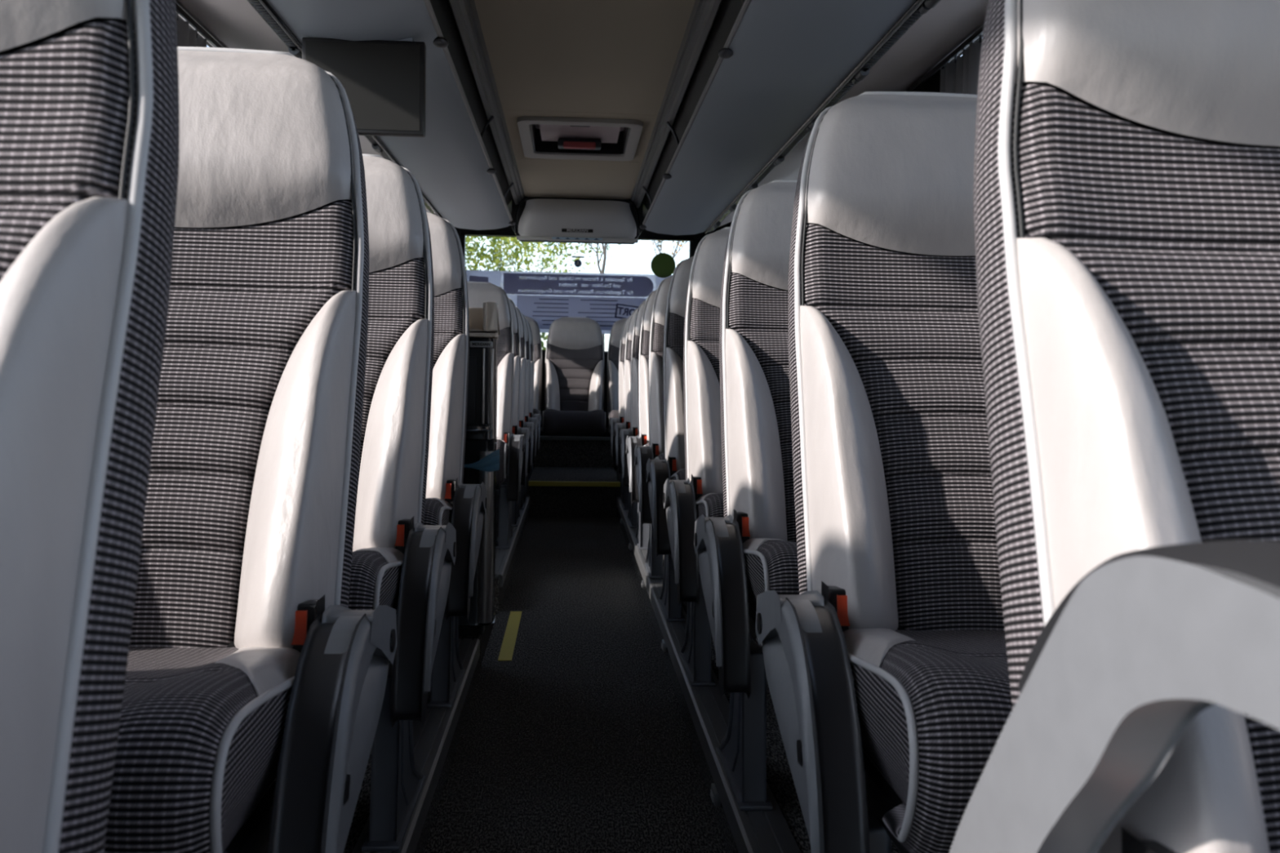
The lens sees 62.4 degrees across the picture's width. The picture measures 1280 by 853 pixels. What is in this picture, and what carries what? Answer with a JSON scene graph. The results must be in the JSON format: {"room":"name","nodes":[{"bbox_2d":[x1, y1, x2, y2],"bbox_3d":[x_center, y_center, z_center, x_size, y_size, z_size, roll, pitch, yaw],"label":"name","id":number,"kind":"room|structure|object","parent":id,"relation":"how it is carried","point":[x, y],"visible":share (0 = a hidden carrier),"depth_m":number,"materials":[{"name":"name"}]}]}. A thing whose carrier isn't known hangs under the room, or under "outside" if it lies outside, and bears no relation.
{"room":"vehicle interior","nodes":[
{"label":"vehicle interior","id":0,"kind":"room"},
{"bbox_2d":[343,633,482,852],"bbox_3d":[-0.822,0.885,-0.282,1.104,0.170,7.260,1,3,-4],"label":"floor","id":1,"kind":"structure","parent":0,"point":[362,812],"depth_m":2.15,"materials":[{"name":"black carpet"}]},
{"bbox_2d":[351,638,479,852],"bbox_3d":[-0.299,0.827,-0.351,0.090,0.051,7.060,1,3,-4],"label":"platform","id":2,"kind":"object","parent":1,"relation":"on","point":[431,743],"visible":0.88,"depth_m":2.28,"materials":[{"name":"silver metal"}]},
{"bbox_2d":[0,0,179,852],"bbox_3d":[-0.536,0.130,0.496,0.556,1.264,0.812,1,3,-4],"label":"seat","id":3,"kind":"object","parent":2,"relation":"on","point":[90,105],"visible":1,"depth_m":0.66,"materials":[{"name":"fabric"}]},
{"bbox_2d":[103,46,396,852],"bbox_3d":[-0.584,0.095,1.239,0.556,1.264,0.812,1,3,-4],"label":"seat","id":4,"kind":"object","parent":2,"relation":"on","point":[254,692],"visible":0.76,"depth_m":1.35,"materials":[{"name":"grey fabric"}]},
{"bbox_2d":[103,647,292,852],"bbox_3d":[-0.611,0.326,1.102,0.485,0.200,0.518,1,3,-4],"label":"cushion","id":5,"kind":"object","parent":4,"relation":"on","point":[204,751],"depth_m":0.93,"materials":[{"name":"fabric"}]},
{"bbox_2d":[347,153,456,851],"bbox_3d":[-0.630,0.061,1.957,0.556,1.264,0.812,1,3,-4],"label":"seat","id":6,"kind":"object","parent":2,"relation":"on","point":[400,562],"visible":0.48,"depth_m":2.00,"materials":[{"name":"grey leather"}]},
{"bbox_2d":[347,551,402,616],"bbox_3d":[-0.657,0.292,1.819,0.485,0.200,0.518,1,3,-4],"label":"cushion","id":7,"kind":"object","parent":6,"relation":"on","point":[376,576],"depth_m":1.65,"materials":[{"name":"fabric"}]},
{"bbox_2d":[423,210,487,707],"bbox_3d":[-0.679,0.025,2.714,0.556,1.264,0.812,1,3,-4],"label":"seat","id":8,"kind":"object","parent":2,"relation":"on","point":[447,500],"visible":0.33,"depth_m":2.75,"materials":[{"name":"grey leather"}]},
{"bbox_2d":[423,498,452,525],"bbox_3d":[-0.705,0.256,2.577,0.485,0.200,0.518,1,3,-4],"label":"cushion","id":9,"kind":"object","parent":8,"relation":"on","point":[438,512],"depth_m":2.40,"materials":[{"name":"fabric"}]},
{"bbox_2d":[457,302,500,636],"bbox_3d":[-0.924,0.128,3.171,0.978,1.020,0.254,1,3,-4],"label":"base cabinet","id":10,"kind":"object","parent":1,"relation":"on","point":[481,437],"visible":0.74,"depth_m":3.20,"materials":[{"name":"black"}]},
{"bbox_2d":[463,448,499,471],"bbox_3d":[-0.502,0.100,3.152,0.165,0.068,0.051,1,3,-4],"label":"plastic bag","id":11,"kind":"object","parent":10,"relation":"attached to","point":[490,463],"visible":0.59,"depth_m":3.15,"materials":[{"name":"blue plastic"}]},
{"bbox_2d":[468,302,500,338],"bbox_3d":[-0.907,-0.331,3.210,0.952,0.106,0.123,1,3,-4],"label":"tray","id":12,"kind":"object","parent":10,"relation":"on","point":[484,322],"depth_m":3.19,"materials":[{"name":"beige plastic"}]},
{"bbox_2d":[494,475,528,615],"bbox_3d":[-1.268,0.557,6.651,1.104,0.170,5.030,1,3,-4],"label":"floor","id":13,"kind":"structure","parent":0,"point":[500,592],"depth_m":5.03,"materials":[{"name":"black carpet"}]},
{"bbox_2d":[494,495,529,586],"bbox_3d":[-0.718,0.518,6.168,0.090,0.051,3.960,1,3,-4],"label":"rail","id":14,"kind":"object","parent":13,"relation":"on","point":[503,556],"visible":0.36,"depth_m":4.75,"materials":[{"name":"silver metal"}]},
{"bbox_2d":[466,281,524,548],"bbox_3d":[-0.828,-0.084,5.027,0.556,1.264,0.812,1,3,-4],"label":"seat","id":15,"kind":"object","parent":14,"relation":"on","point":[512,447],"visible":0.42,"depth_m":5.08,"materials":[{"name":"grey leather"}]},
{"bbox_2d":[496,439,508,484],"bbox_3d":[-0.854,0.147,4.890,0.485,0.200,0.518,1,3,-4],"label":"cushion","id":16,"kind":"object","parent":15,"relation":"on","point":[502,444],"depth_m":4.68,"materials":[{"name":"fabric"}]},
{"bbox_2d":[505,297,530,526],"bbox_3d":[-0.873,-0.118,5.735,0.556,1.264,0.812,1,3,-4],"label":"seat","id":17,"kind":"object","parent":14,"relation":"on","point":[516,430],"visible":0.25,"depth_m":5.81,"materials":[{"name":"grey fabric"}]},
{"bbox_2d":[515,306,535,509],"bbox_3d":[-0.919,-0.151,6.442,0.556,1.264,0.812,1,3,-4],"label":"seat","id":18,"kind":"object","parent":14,"relation":"on","point":[522,424],"visible":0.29,"depth_m":6.53,"materials":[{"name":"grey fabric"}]},
{"bbox_2d":[520,312,538,496],"bbox_3d":[-0.964,-0.185,7.150,0.556,1.264,0.812,1,3,-4],"label":"seat","id":19,"kind":"object","parent":14,"relation":"on","point":[527,419],"visible":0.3,"depth_m":7.25,"materials":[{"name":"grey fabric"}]},
{"bbox_2d":[525,318,541,477],"bbox_3d":[-1.009,-0.217,7.838,0.556,1.264,0.812,1,3,-4],"label":"seat","id":20,"kind":"object","parent":14,"relation":"on","point":[532,365],"visible":0.12,"depth_m":7.95,"materials":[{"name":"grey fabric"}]},
{"bbox_2d":[528,466,620,517],"bbox_3d":[-0.506,0.453,8.105,0.610,0.270,2.220,1,3,-4],"label":"step","id":21,"kind":"structure","parent":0,"point":[544,501],"depth_m":7.01,"materials":[{"name":"black carpet"}]},
{"bbox_2d":[528,480,620,487],"bbox_3d":[-0.433,0.380,6.995,0.606,0.031,0.035,1,3,-4],"label":"trim","id":22,"kind":"structure","parent":21,"relation":"attached to","point":[536,483],"depth_m":6.98,"materials":[{"name":"yellow"}]},
{"bbox_2d":[534,440,613,467],"bbox_3d":[-0.540,0.175,8.686,0.610,0.230,1.030,1,3,-4],"label":"floor","id":23,"kind":"structure","parent":0,"point":[551,453],"depth_m":8.17,"materials":[{"name":"black carpet"}]},
{"bbox_2d":[524,316,542,413],"bbox_3d":[-1.044,-0.421,8.558,0.493,0.985,0.811,1,3,-4],"label":"seat","id":24,"kind":"object","parent":23,"relation":"on","point":[534,325],"visible":0.16,"depth_m":8.72,"materials":[{"name":"black"}]},
{"bbox_2d":[533,408,538,413],"bbox_3d":[-1.041,-0.050,8.430,0.485,0.200,0.518,1,3,-4],"label":"cushion","id":25,"kind":"object","parent":24,"relation":"on","point":[535,411],"depth_m":8.22,"materials":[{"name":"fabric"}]},
{"bbox_2d":[542,316,605,436],"bbox_3d":[-0.530,-0.413,8.592,0.493,0.985,0.811,1,3,-4],"label":"seat","id":26,"kind":"object","parent":23,"relation":"on","point":[574,375],"visible":1,"depth_m":8.73,"materials":[{"name":"black fabric"}]},
{"bbox_2d":[542,408,604,435],"bbox_3d":[-0.527,-0.043,8.463,0.485,0.200,0.518,1,3,-4],"label":"cushion","id":27,"kind":"object","parent":26,"relation":"on","point":[592,421],"depth_m":8.22,"materials":[{"name":"fabric"}]},
{"bbox_2d":[539,435,610,440],"bbox_3d":[-0.505,0.092,8.173,0.606,0.026,0.070,1,3,-4],"label":"trim","id":28,"kind":"structure","parent":23,"relation":"attached to","point":[541,437],"depth_m":8.14,"materials":[{"name":"grey plastic"}]},
{"bbox_2d":[607,318,626,434],"bbox_3d":[-0.017,-0.406,8.625,0.493,0.985,0.811,1,3,-4],"label":"seat","id":29,"kind":"object","parent":23,"relation":"on","point":[613,355],"visible":0.29,"depth_m":8.75,"materials":[{"name":"black"}]},
{"bbox_2d":[607,409,618,434],"bbox_3d":[-0.013,-0.035,8.496,0.485,0.200,0.518,1,3,-4],"label":"cushion","id":30,"kind":"object","parent":29,"relation":"on","point":[611,413],"depth_m":8.25,"materials":[{"name":"fabric"}]},
{"bbox_2d":[423,516,727,852],"bbox_3d":[-0.640,1.048,1.553,1.710,0.400,10.880,1,3,-4],"label":"floor","id":31,"kind":"structure","parent":0,"point":[578,742],"depth_m":2.80,"materials":[{"name":"black carpet"}]},
{"bbox_2d":[497,611,521,661],"bbox_3d":[-0.464,0.746,3.808,0.045,0.003,0.720,1,3,-4],"label":"tape","id":32,"kind":"object","parent":31,"relation":"on","point":[506,652],"visible":1,"depth_m":3.75,"materials":[{"name":"yellow plastic"}]},
{"bbox_2d":[507,200,648,217],"bbox_3d":[-0.123,-1.523,2.579,2.820,0.060,13.300,1,3,-4],"label":"ceiling","id":33,"kind":"structure","parent":0,"point":[509,206],"depth_m":8.66,"materials":[{"name":"black plastic"}]},
{"bbox_2d":[511,195,643,244],"bbox_3d":[-0.431,-1.487,7.299,0.900,0.438,0.452,1,3,-4],"label":"compartment","id":34,"kind":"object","parent":33,"relation":"hanging from","point":[536,219],"depth_m":7.14,"materials":[{"name":"white plastic"}]},
{"bbox_2d":[555,237,598,239],"bbox_3d":[-0.425,-1.274,7.170,0.296,0.010,0.002,1,3,-4],"label":"print","id":35,"kind":"object","parent":34,"relation":"attached to","point":[556,238],"depth_m":7.17,"materials":[{"name":"blue"}]},
{"bbox_2d":[474,0,695,199],"bbox_3d":[-0.067,-1.309,1.659,0.724,0.020,11.240,1,3,-4],"label":"ceiling","id":36,"kind":"structure","parent":0,"point":[587,59],"depth_m":4.17,"materials":[{"name":"beige plastic"}]},
{"bbox_2d":[448,0,524,204],"bbox_3d":[-0.460,-1.287,1.630,0.072,0.075,11.230,1,3,-4],"label":"trim","id":37,"kind":"structure","parent":36,"relation":"attached to","point":[464,12],"depth_m":4.29,"materials":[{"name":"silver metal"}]},
{"bbox_2d":[516,115,643,161],"bbox_3d":[-0.308,-1.526,5.420,0.600,0.142,0.870,1,3,-4],"label":"roof hatch","id":38,"kind":"object","parent":36,"relation":"attached to","point":[541,137],"visible":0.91,"depth_m":5.54,"materials":[{"name":"grey plastic"}]},
{"bbox_2d":[630,0,722,208],"bbox_3d":[0.326,-1.276,1.681,0.072,0.075,11.230,1,3,-4],"label":"trim","id":39,"kind":"structure","parent":36,"relation":"attached to","point":[704,13],"depth_m":4.26,"materials":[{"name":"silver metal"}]},
{"bbox_2d":[454,213,731,470],"bbox_3d":[-0.558,-0.639,9.073,2.800,2.360,0.060,1,3,-4],"label":"wall","id":40,"kind":"structure","parent":0,"point":[697,237],"depth_m":9.05,"materials":[{"name":"black plastic"}]},
{"bbox_2d":[539,426,610,436],"bbox_3d":[-0.535,0.042,8.645,0.570,0.040,0.700,1,3,-4],"label":"trim","id":41,"kind":"structure","parent":40,"relation":"attached to","point":[606,433],"depth_m":8.30,"materials":[{"name":"black plastic"}]},
{"bbox_2d":[461,231,693,355],"bbox_3d":[-0.535,-1.127,9.041,1.977,1.020,0.060,1,3,-4],"label":"window","id":42,"kind":"structure","parent":40,"relation":"in","point":[464,233],"depth_m":9.02,"materials":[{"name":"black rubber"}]},
{"bbox_2d":[466,270,672,333],"bbox_3d":[-0.535,-1.055,9.039,1.910,0.515,0.004,1,3,-4],"label":"sign","id":43,"kind":"object","parent":42,"relation":"attached to","point":[544,297],"depth_m":9.04,"materials":[{"name":"plastic"}]},
{"bbox_2d":[469,275,488,282],"bbox_3d":[-1.371,-1.224,8.979,0.170,0.110,0.001,1,3,-4],"label":"print","id":44,"kind":"object","parent":43,"relation":"attached to","point":[472,278],"depth_m":8.98},
{"bbox_2d":[532,298,617,326],"bbox_3d":[-0.555,-0.974,9.042,0.726,0.225,0.001,1,3,-4],"label":"print","id":45,"kind":"object","parent":43,"relation":"attached to","point":[544,311],"depth_m":9.04},
{"bbox_2d":[571,256,584,266],"bbox_3d":[-0.529,-1.406,9.024,0.106,0.095,0.002,1,3,-4],"label":"sticker","id":46,"kind":"object","parent":42,"relation":"attached to","point":[577,263],"visible":1,"depth_m":9.02,"materials":[{"name":"blue"}]},
{"bbox_2d":[650,253,675,278],"bbox_3d":[0.199,-1.381,9.072,0.214,0.214,0.002,1,3,-4],"label":"round sticker","id":47,"kind":"object","parent":42,"relation":"attached to","point":[663,265],"visible":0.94,"depth_m":9.07,"materials":[{"name":"green plastic"}]},
{"bbox_2d":[614,470,900,852],"bbox_3d":[0.683,0.772,2.739,1.104,0.170,13.100,1,3,-4],"label":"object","id":48,"kind":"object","parent":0,"point":[780,780],"depth_m":2.29,"materials":[{"name":"grey metal"}]},
{"bbox_2d":[640,580,645,589],"bbox_3d":[0.014,0.659,4.406,0.016,0.028,0.060,1,3,-4],"label":"floor light","id":49,"kind":"object","parent":48,"relation":"attached to","point":[642,584],"visible":0.88,"depth_m":4.38,"materials":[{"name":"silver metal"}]},
{"bbox_2d":[661,639,667,652],"bbox_3d":[0.078,0.706,3.409,0.016,0.028,0.060,1,3,-4],"label":"floor light","id":50,"kind":"object","parent":48,"relation":"attached to","point":[664,646],"visible":0.87,"depth_m":3.38,"materials":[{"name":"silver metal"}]},
{"bbox_2d":[616,494,800,852],"bbox_3d":[0.202,0.719,2.179,0.090,0.051,12.050,1,3,-4],"label":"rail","id":51,"kind":"object","parent":48,"relation":"on","point":[753,831],"visible":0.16,"depth_m":2.39,"materials":[{"name":"silver metal"}]},
{"bbox_2d":[609,315,631,494],"bbox_3d":[0.072,-0.175,7.338,0.556,1.264,0.811,1,3,-4],"label":"seat","id":52,"kind":"object","parent":51,"relation":"on","point":[622,348],"visible":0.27,"depth_m":7.40,"materials":[{"name":"grey leather"}]},
{"bbox_2d":[613,308,637,510],"bbox_3d":[0.123,-0.137,6.540,0.556,1.264,0.811,1,3,-4],"label":"seat","id":53,"kind":"object","parent":51,"relation":"on","point":[627,424],"visible":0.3,"depth_m":6.59,"materials":[{"name":"grey leather"}]},
{"bbox_2d":[619,300,646,528],"bbox_3d":[0.172,-0.102,5.793,0.556,1.264,0.811,1,3,-4],"label":"seat","id":54,"kind":"object","parent":51,"relation":"on","point":[632,518],"visible":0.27,"depth_m":5.84,"materials":[{"name":"grey leather"}]},
{"bbox_2d":[625,289,657,549],"bbox_3d":[0.216,-0.069,5.095,0.556,1.264,0.811,1,3,-4],"label":"seat","id":55,"kind":"object","parent":51,"relation":"on","point":[641,538],"visible":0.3,"depth_m":5.14,"materials":[{"name":"grey leather"}]},
{"bbox_2d":[633,275,671,578],"bbox_3d":[0.261,-0.036,4.397,0.556,1.264,0.811,1,3,-4],"label":"seat","id":56,"kind":"object","parent":51,"relation":"on","point":[655,451],"visible":0.21,"depth_m":4.43,"materials":[{"name":"grey leather"}]},
{"bbox_2d":[658,453,664,459],"bbox_3d":[0.298,0.196,4.264,0.485,0.200,0.518,1,3,-4],"label":"cushion","id":57,"kind":"object","parent":56,"relation":"on","point":[661,456],"depth_m":4.06,"materials":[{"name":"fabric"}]},
{"bbox_2d":[645,256,693,621],"bbox_3d":[0.308,-0.002,3.669,0.556,1.264,0.811,1,3,-4],"label":"seat","id":58,"kind":"object","parent":51,"relation":"on","point":[673,467],"visible":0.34,"depth_m":3.70,"materials":[{"name":"grey leather"}]},
{"bbox_2d":[671,469,685,479],"bbox_3d":[0.345,0.230,3.536,0.485,0.200,0.518,1,3,-4],"label":"cushion","id":59,"kind":"object","parent":58,"relation":"on","point":[676,474],"depth_m":3.35,"materials":[{"name":"fabric"}]},
{"bbox_2d":[662,226,729,686],"bbox_3d":[0.354,0.032,2.952,0.556,1.264,0.811,1,3,-4],"label":"seat","id":60,"kind":"object","parent":51,"relation":"on","point":[701,492],"visible":0.38,"depth_m":2.97,"materials":[{"name":"grey leather"}]},
{"bbox_2d":[696,493,724,518],"bbox_3d":[0.391,0.264,2.818,0.485,0.200,0.518,1,3,-4],"label":"cushion","id":61,"kind":"object","parent":60,"relation":"on","point":[710,505],"depth_m":2.60,"materials":[{"name":"fabric"}]},
{"bbox_2d":[693,179,799,810],"bbox_3d":[0.404,0.069,2.174,0.556,1.264,0.811,1,3,-4],"label":"seat","id":62,"kind":"object","parent":51,"relation":"on","point":[747,553],"visible":0.41,"depth_m":2.21,"materials":[{"name":"grey leather"}]},
{"bbox_2d":[743,540,799,647],"bbox_3d":[0.441,0.301,2.041,0.485,0.200,0.518,1,3,-4],"label":"cushion","id":63,"kind":"object","parent":62,"relation":"on","point":[768,565],"depth_m":1.85,"materials":[{"name":"fabric"}]},
{"bbox_2d":[755,91,1012,852],"bbox_3d":[0.454,0.105,1.407,0.556,1.264,0.811,1,3,-4],"label":"seat","id":64,"kind":"object","parent":51,"relation":"on","point":[887,671],"visible":0.66,"depth_m":1.51,"materials":[{"name":"fabric"}]},
{"bbox_2d":[849,629,1012,852],"bbox_3d":[0.491,0.337,1.273,0.485,0.200,0.518,1,3,-4],"label":"cushion","id":65,"kind":"object","parent":64,"relation":"on","point":[930,709],"depth_m":1.06,"materials":[{"name":"fabric"}]},
{"bbox_2d":[949,0,1279,852],"bbox_3d":[0.506,0.142,0.634,0.551,1.264,0.811,1,3,-4],"label":"seat","id":66,"kind":"object","parent":51,"relation":"on","point":[1126,184],"visible":1,"depth_m":0.78,"materials":[{"name":"fabric"}]},
{"bbox_2d":[710,782,720,806],"bbox_3d":[0.156,0.764,2.193,0.016,0.028,0.060,1,3,-4],"label":"floor light","id":67,"kind":"object","parent":48,"relation":"attached to","point":[714,796],"visible":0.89,"depth_m":2.17,"materials":[{"name":"silver metal"}]},
{"bbox_3d":[-1.940,0.814,30.009,160.000,0.100,180.000,1,3,-4],"label":"floor","id":68,"kind":"structure","parent":0,"visible":0},
{"bbox_2d":[465,235,621,272],"bbox_3d":[-4.360,-4.826,35.536,6.174,10.584,8.181,3,3,33],"label":"leafy tree","id":69,"kind":"object","parent":68,"relation":"on","point":[497,256],"visible":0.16,"depth_m":34.09,"materials":[{"name":"green plant"}]},
{"bbox_2d":[540,333,547,350],"bbox_3d":[-0.877,-0.101,13.984,15.660,3.997,1.874,1,3,-4],"label":"hedge","id":70,"kind":"object","parent":68,"relation":"on","point":[543,336],"visible":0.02,"depth_m":13.75,"materials":[{"name":"green plant"}]},
{"bbox_2d":[588,243,608,351],"bbox_3d":[-0.694,-1.767,19.047,1.195,6.111,1.171,3,3,33],"label":"bare tree","id":71,"kind":"object","parent":68,"relation":"on","point":[604,246],"visible":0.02,"depth_m":18.91,"materials":[{"name":"grey plant"}]},
{"bbox_2d":[648,240,687,266],"bbox_3d":[0.441,-1.720,20.562,2.015,5.916,1.411,2,3,25],"label":"bare tree","id":72,"kind":"object","parent":68,"relation":"on","point":[677,242],"visible":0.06,"depth_m":20.32,"materials":[{"name":"grey plant"}]},
{"bbox_3d":[0.278,-0.024,-3.936,2.800,2.360,0.080,1,3,-4],"label":"wall","id":73,"kind":"structure","parent":0,"visible":0},
{"bbox_2d":[176,12,206,47],"bbox_3d":[-1.514,-0.815,3.334,0.046,1.096,0.806,1,3,-4],"label":"curtain","id":74,"kind":"object","parent":73,"relation":"hanging from","point":[186,37],"visible":0.02,"depth_m":3.50,"materials":[{"name":"grey fabric"}]},
{"bbox_2d":[175,3,222,48],"bbox_3d":[-1.420,-1.293,2.506,0.040,0.038,13.100,1,3,-4],"label":"trim","id":75,"kind":"structure","parent":73,"relation":"attached to","point":[180,11],"depth_m":3.52,"materials":[{"name":"black rubber"}]},
{"bbox_2d":[175,0,431,213],"bbox_3d":[-1.128,-1.162,1.302,0.560,0.278,10.650,1,3,-4],"label":"trim","id":76,"kind":"structure","parent":73,"relation":"attached to","point":[233,24],"depth_m":3.22,"materials":[{"name":"grey plastic"}]},
{"bbox_2d":[246,0,515,230],"bbox_3d":[-0.689,-1.106,1.312,0.520,0.284,10.608,1,3,-4],"label":"luggage rack","id":77,"kind":"object","parent":73,"relation":"attached to","point":[453,170],"visible":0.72,"depth_m":3.66,"materials":[{"name":"grey plastic"}]},
{"bbox_2d":[302,37,426,137],"bbox_3d":[-0.750,-0.922,2.892,0.326,0.276,0.078,1,3,-4],"label":"monitor","id":78,"kind":"object","parent":77,"relation":"hanging from","point":[384,82],"visible":0.81,"depth_m":2.86,"materials":[{"name":"black plastic"}]},
{"bbox_2d":[429,0,513,205],"bbox_3d":[-0.561,-1.276,1.624,0.130,0.140,11.230,1,3,-4],"label":"trim","id":79,"kind":"structure","parent":73,"relation":"attached to","point":[442,9],"depth_m":4.26,"materials":[{"name":"black plastic"}]},
{"bbox_2d":[641,0,742,210],"bbox_3d":[0.427,-1.262,1.688,0.130,0.140,11.230,1,3,-4],"label":"trim","id":80,"kind":"structure","parent":73,"relation":"attached to","point":[727,14],"depth_m":4.21,"materials":[{"name":"black plastic"}]},
{"bbox_2d":[640,0,941,235],"bbox_3d":[0.589,-1.087,1.395,0.520,0.284,10.608,1,3,-4],"label":"luggage rack","id":81,"kind":"object","parent":73,"relation":"attached to","point":[780,64],"visible":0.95,"depth_m":3.30,"materials":[{"name":"grey plastic"}]},
{"bbox_2d":[719,0,988,226],"bbox_3d":[1.027,-1.131,1.442,0.560,0.278,10.650,1,3,-4],"label":"trim","id":82,"kind":"structure","parent":73,"relation":"attached to","point":[944,27],"depth_m":3.39,"materials":[{"name":"grey plastic"}]},
{"bbox_2d":[906,25,983,91],"bbox_3d":[1.164,-1.256,2.674,0.040,0.038,13.100,1,3,-4],"label":"trim","id":83,"kind":"structure","parent":73,"relation":"attached to","point":[980,31],"depth_m":3.72,"materials":[{"name":"black rubber"}]},
{"bbox_2d":[939,34,982,94],"bbox_3d":[1.121,-0.788,3.746,0.045,1.096,0.386,1,3,-4],"label":"curtain","id":84,"kind":"object","parent":73,"relation":"hanging from","point":[960,76],"visible":0.12,"depth_m":3.65,"materials":[{"name":"grey fabric"}]},
{"bbox_3d":[-1.522,-0.354,2.544,0.038,2.360,13.100,1,3,-4],"label":"wall","id":85,"kind":"structure","parent":0,"visible":0},
{"bbox_2d":[177,15,213,47],"bbox_3d":[-1.619,-0.837,4.180,0.040,1.256,1.666,1,3,-4],"label":"window","id":86,"kind":"structure","parent":85,"relation":"in","point":[189,27],"depth_m":3.83,"materials":[{"name":"clear glass"}]},
{"bbox_3d":[1.234,-0.314,2.723,0.038,2.360,13.100,1,3,-4],"label":"wall","id":87,"kind":"structure","parent":0,"visible":0},
{"bbox_2d":[913,58,954,92],"bbox_3d":[1.117,-0.798,4.383,0.040,1.250,0.830,1,3,-4],"label":"trim","id":88,"kind":"structure","parent":87,"relation":"attached to","point":[932,84],"depth_m":4.07,"materials":[{"name":"black rubber"}]},
{"bbox_2d":[954,35,982,60],"bbox_3d":[1.131,-0.797,4.359,0.040,1.256,1.666,1,3,-4],"label":"window","id":89,"kind":"structure","parent":87,"relation":"in","point":[978,39],"depth_m":3.83,"materials":[{"name":"black glass"}]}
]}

